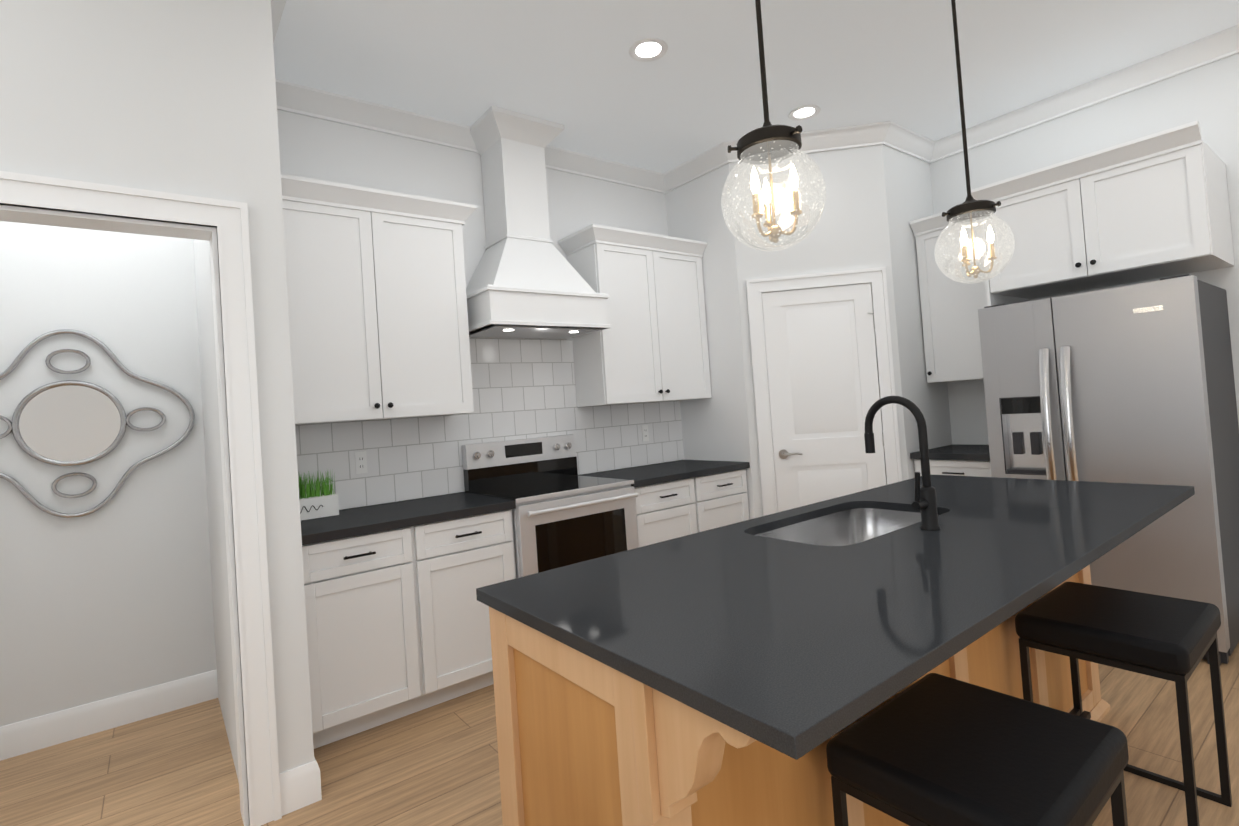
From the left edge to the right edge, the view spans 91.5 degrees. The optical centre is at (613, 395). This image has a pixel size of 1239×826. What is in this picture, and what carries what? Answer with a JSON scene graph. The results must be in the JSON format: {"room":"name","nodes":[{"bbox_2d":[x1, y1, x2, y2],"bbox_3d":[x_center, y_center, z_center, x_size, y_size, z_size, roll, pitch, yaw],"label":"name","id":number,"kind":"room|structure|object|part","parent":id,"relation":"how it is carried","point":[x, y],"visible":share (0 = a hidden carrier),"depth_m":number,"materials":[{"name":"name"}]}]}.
{"room":"kitchen","nodes":[
{"label":"kitchen","id":0,"kind":"room"},
{"bbox_2d":[0,0,313,781],"bbox_3d":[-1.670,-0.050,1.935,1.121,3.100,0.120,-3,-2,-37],"label":"wall","id":1,"kind":"structure","parent":0,"point":[124,590],"depth_m":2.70,"materials":[{"name":"white paint"}]},
{"bbox_2d":[0,329,194,517],"bbox_3d":[-2.541,0.129,2.825,0.950,0.886,0.024,-3,-2,-37],"label":"wall mirror","id":2,"kind":"object","parent":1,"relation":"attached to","point":[66,423],"visible":1,"depth_m":2.83,"materials":[{"name":"silver metal"}]},
{"bbox_2d":[0,669,217,760],"bbox_3d":[-2.475,1.507,2.784,1.080,0.140,0.015,-3,-2,-37],"label":"baseboard","id":3,"kind":"structure","parent":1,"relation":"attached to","point":[33,734],"depth_m":2.84,"materials":[{"name":"white wood"}]},
{"bbox_2d":[0,171,281,825],"bbox_3d":[-1.714,0.420,1.853,1.098,2.164,0.153,-3,-2,-37],"label":"trim","id":4,"kind":"structure","parent":1,"relation":"attached to","point":[221,226],"depth_m":2.06,"materials":[{"name":"white wood"}]},
{"bbox_2d":[288,757,321,806],"bbox_3d":[-1.169,1.407,2.299,0.035,0.140,0.295,-3,-2,-37],"label":"baseboard","id":5,"kind":"structure","parent":1,"relation":"attached to","point":[300,786],"depth_m":2.17,"materials":[{"name":"white"}]},
{"bbox_2d":[284,111,699,509],"bbox_3d":[-0.696,-0.077,3.833,3.150,3.100,0.121,-3,-2,-37],"label":"wall","id":6,"kind":"structure","parent":0,"point":[319,149],"depth_m":3.66,"materials":[{"name":"white paint"}]},
{"bbox_2d":[281,174,476,424],"bbox_3d":[-1.235,-0.441,3.116,1.025,1.126,0.403,-3,-2,-37],"label":"upper cabinet","id":7,"kind":"object","parent":6,"relation":"attached to","point":[377,305],"visible":0.92,"depth_m":2.98,"materials":[{"name":"white wood"}]},
{"bbox_2d":[295,337,683,509],"bbox_3d":[-0.610,0.093,3.805,2.816,0.916,0.005,-3,-2,-37],"label":"tile backsplash","id":8,"kind":"structure","parent":6,"relation":"attached to","point":[523,388],"depth_m":3.71,"materials":[{"name":"white tile"}]},
{"bbox_2d":[355,451,367,473],"bbox_3d":[-1.348,0.357,3.216,0.058,0.115,0.008,-3,-2,-37],"label":"outlet","id":9,"kind":"object","parent":8,"relation":"attached to","point":[361,462],"visible":1,"depth_m":3.21,"materials":[{"name":"white plastic"}]},
{"bbox_2d":[642,425,648,440],"bbox_3d":[0.230,0.274,4.421,0.058,0.115,0.008,-3,-2,-37],"label":"outlet","id":10,"kind":"object","parent":8,"relation":"attached to","point":[645,434],"visible":1,"depth_m":4.42,"materials":[{"name":"white plastic"}]},
{"bbox_2d":[466,105,611,338],"bbox_3d":[-0.528,-1.005,3.632,0.804,1.274,0.500,-3,-2,-37],"label":"range hood","id":11,"kind":"object","parent":6,"relation":"attached to","point":[527,280],"visible":0.92,"depth_m":3.56,"materials":[{"name":"white wood"}]},
{"bbox_2d":[558,224,711,406],"bbox_3d":[0.187,-0.515,4.201,1.015,1.126,0.403,-3,-2,-37],"label":"upper cabinet","id":12,"kind":"object","parent":6,"relation":"attached to","point":[651,345],"visible":1,"depth_m":4.04,"materials":[{"name":"white wood"}]},
{"bbox_2d":[0,642,1238,825],"bbox_3d":[-1.588,1.542,1.640,10.200,0.100,12.300,-3,-2,-37],"label":"floor","id":13,"kind":"structure","parent":0,"point":[437,765],"depth_m":2.34,"materials":[{"name":"brown wood"}]},
{"bbox_2d":[301,492,515,748],"bbox_3d":[-1.061,1.026,2.979,1.017,0.915,0.660,-3,-2,-37],"label":"base cabinet","id":14,"kind":"object","parent":13,"relation":"on","point":[397,620],"visible":0.85,"depth_m":2.71,"materials":[{"name":"white wood"}]},
{"bbox_2d":[298,468,338,519],"bbox_3d":[-1.496,0.479,2.926,0.272,0.229,0.116,-3,-2,-37],"label":"potted plant","id":15,"kind":"object","parent":14,"relation":"on","point":[314,503],"visible":0.44,"depth_m":2.92,"materials":[{"name":"white wood"}]},
{"bbox_2d":[462,434,638,577],"bbox_3d":[-0.340,0.848,3.496,0.768,1.192,0.717,-3,-2,-37],"label":"range","id":16,"kind":"object","parent":13,"relation":"on","point":[564,513],"visible":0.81,"depth_m":3.38,"materials":[{"name":"silver metal"}]},
{"bbox_2d":[578,460,749,546],"bbox_3d":[0.362,0.951,4.065,1.027,0.915,0.660,-3,-2,-37],"label":"base cabinet","id":17,"kind":"object","parent":13,"relation":"on","point":[677,499],"visible":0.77,"depth_m":3.85,"materials":[{"name":"white wood"}]},
{"bbox_2d":[477,568,1109,825],"bbox_3d":[0.887,0.883,1.892,2.384,0.885,0.849,-3,-2,-37],"label":"kitchen island","id":18,"kind":"object","parent":13,"relation":"on","point":[584,738],"depth_m":1.25,"materials":[{"name":"brown wood"}]},
{"bbox_2d":[476,472,1194,763],"bbox_3d":[0.890,0.424,1.866,2.389,0.030,0.957,-3,-2,-37],"label":"island countertop","id":19,"kind":"structure","parent":18,"relation":"on","point":[794,626],"depth_m":1.35,"materials":[{"name":"black stone"}]},
{"bbox_2d":[864,396,940,530],"bbox_3d":[0.878,0.205,1.889,0.099,0.409,0.225,-3,-2,-37],"label":"faucet","id":20,"kind":"object","parent":19,"relation":"on","point":[925,501],"depth_m":1.82,"materials":[{"name":"black metal"}]},
{"bbox_2d":[910,444,990,476],"bbox_3d":[2.402,0.809,3.974,0.637,0.915,0.533,-3,-2,-37],"label":"base cabinet","id":21,"kind":"object","parent":13,"relation":"on","point":[962,460],"visible":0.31,"depth_m":3.83,"materials":[{"name":"white"}]},
{"bbox_2d":[826,673,1128,825],"bbox_3d":[0.772,1.013,1.254,0.480,0.615,0.405,-3,-2,-37],"label":"stool","id":22,"kind":"object","parent":13,"relation":"on","point":[933,749],"visible":1,"depth_m":1.20,"materials":[{"name":"black leather"}]},
{"bbox_2d":[978,274,1238,664],"bbox_3d":[2.705,0.341,3.287,0.937,1.777,0.895,-3,-2,-37],"label":"refrigerator","id":23,"kind":"object","parent":13,"relation":"on","point":[1134,384],"visible":0.69,"depth_m":2.93,"materials":[{"name":"silver metal"}]},
{"bbox_2d":[1015,582,1231,825],"bbox_3d":[1.586,0.971,1.876,0.480,0.615,0.405,-3,-2,-37],"label":"stool","id":24,"kind":"object","parent":13,"relation":"on","point":[1175,640],"visible":0.88,"depth_m":1.80,"materials":[{"name":"black leather"}]},
{"bbox_3d":[1.568,0.703,1.881,0.480,0.079,0.405,-3,-2,-37],"label":"seat","id":25,"kind":"part","parent":24,"relation":"part of","materials":[{"name":"black leather"}]},
{"bbox_2d":[273,0,1238,172],"bbox_3d":[-1.808,-1.650,1.708,10.200,0.100,12.300,-3,-2,-37],"label":"ceiling","id":26,"kind":"structure","parent":0,"point":[584,78],"depth_m":3.10,"materials":[{"name":"white paint"}]},
{"bbox_2d":[629,38,667,61],"bbox_3d":[0.170,-1.704,2.974,0.196,0.008,0.196,-3,-2,-37],"label":"recessed light","id":27,"kind":"object","parent":26,"relation":"in","point":[647,49],"visible":1,"depth_m":2.97,"materials":[{"name":"white plastic"}]},
{"bbox_2d":[721,0,825,250],"bbox_3d":[0.359,-1.056,1.524,0.254,1.386,0.254,-3,-2,-37],"label":"pendant light","id":28,"kind":"object","parent":26,"relation":"hanging from","point":[768,142],"visible":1,"depth_m":1.49,"materials":[{"name":"clear glass"}]},
{"bbox_3d":[0.398,-0.492,1.512,0.254,0.254,0.254,-3,-2,-37],"label":"lamp shade","id":29,"kind":"part","parent":28,"relation":"part of","materials":[{"name":"clear glass"}]},
{"bbox_2d":[788,105,820,120],"bbox_3d":[1.182,-1.757,3.747,0.196,0.008,0.196,-3,-2,-37],"label":"recessed light","id":30,"kind":"object","parent":26,"relation":"in","point":[803,112],"visible":1,"depth_m":3.75,"materials":[{"name":"white plastic"}]},
{"bbox_2d":[935,0,1014,283],"bbox_3d":[1.283,-1.105,2.229,0.254,1.386,0.254,-3,-2,-37],"label":"pendant light","id":31,"kind":"object","parent":26,"relation":"hanging from","point":[970,209],"visible":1,"depth_m":2.21,"materials":[{"name":"clear glass"}]},
{"bbox_3d":[1.321,-0.541,2.216,0.254,0.254,0.254,-3,-2,-37],"label":"lamp shade","id":32,"kind":"part","parent":31,"relation":"part of","materials":[{"name":"clear glass"}]},
{"bbox_2d":[860,145,951,480],"bbox_3d":[2.121,-0.261,4.256,0.665,3.100,0.120,-3,-2,-37],"label":"wall","id":33,"kind":"structure","parent":0,"point":[897,184],"depth_m":4.10,"materials":[{"name":"white paint"}]},
{"bbox_2d":[271,0,1238,193],"bbox_3d":[0.324,-1.719,0.263,8.240,0.115,6.980,-3,-2,-37],"label":"crown molding","id":34,"kind":"structure","parent":33,"relation":"attached to","point":[326,105],"depth_m":3.72,"materials":[{"name":"white wood"}]},
{"bbox_2d":[746,267,901,515],"bbox_3d":[1.428,0.254,4.050,0.906,2.159,0.028,-4,-1,8],"label":"door frame","id":35,"kind":"structure","parent":33,"relation":"attached to","point":[874,277],"depth_m":4.07,"materials":[{"name":"white wood"}]},
{"bbox_2d":[762,283,885,511],"bbox_3d":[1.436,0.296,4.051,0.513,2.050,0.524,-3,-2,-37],"label":"pantry door","id":36,"kind":"structure","parent":33,"relation":"in","point":[822,372],"depth_m":4.06,"materials":[{"name":"white wood"}]},
{"bbox_2d":[932,53,1238,444],"bbox_3d":[4.116,-0.440,2.278,0.120,3.100,5.695,-3,-2,-37],"label":"wall","id":37,"kind":"structure","parent":0,"point":[1208,94],"depth_m":3.59,"materials":[{"name":"white paint"}]},
{"bbox_2d":[909,211,986,382],"bbox_3d":[2.402,-0.670,4.082,0.383,1.126,0.530,-3,-2,-37],"label":"upper cabinet","id":38,"kind":"object","parent":37,"relation":"attached to","point":[950,323],"visible":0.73,"depth_m":4.07,"materials":[{"name":"white wood"}]},
{"bbox_2d":[966,120,1234,305],"bbox_3d":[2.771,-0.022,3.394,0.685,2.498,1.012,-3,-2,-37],"label":"upper cabinet","id":39,"kind":"object","parent":37,"relation":"attached to","point":[1153,206],"visible":0.83,"depth_m":3.15,"materials":[{"name":"white wood"}]}
]}

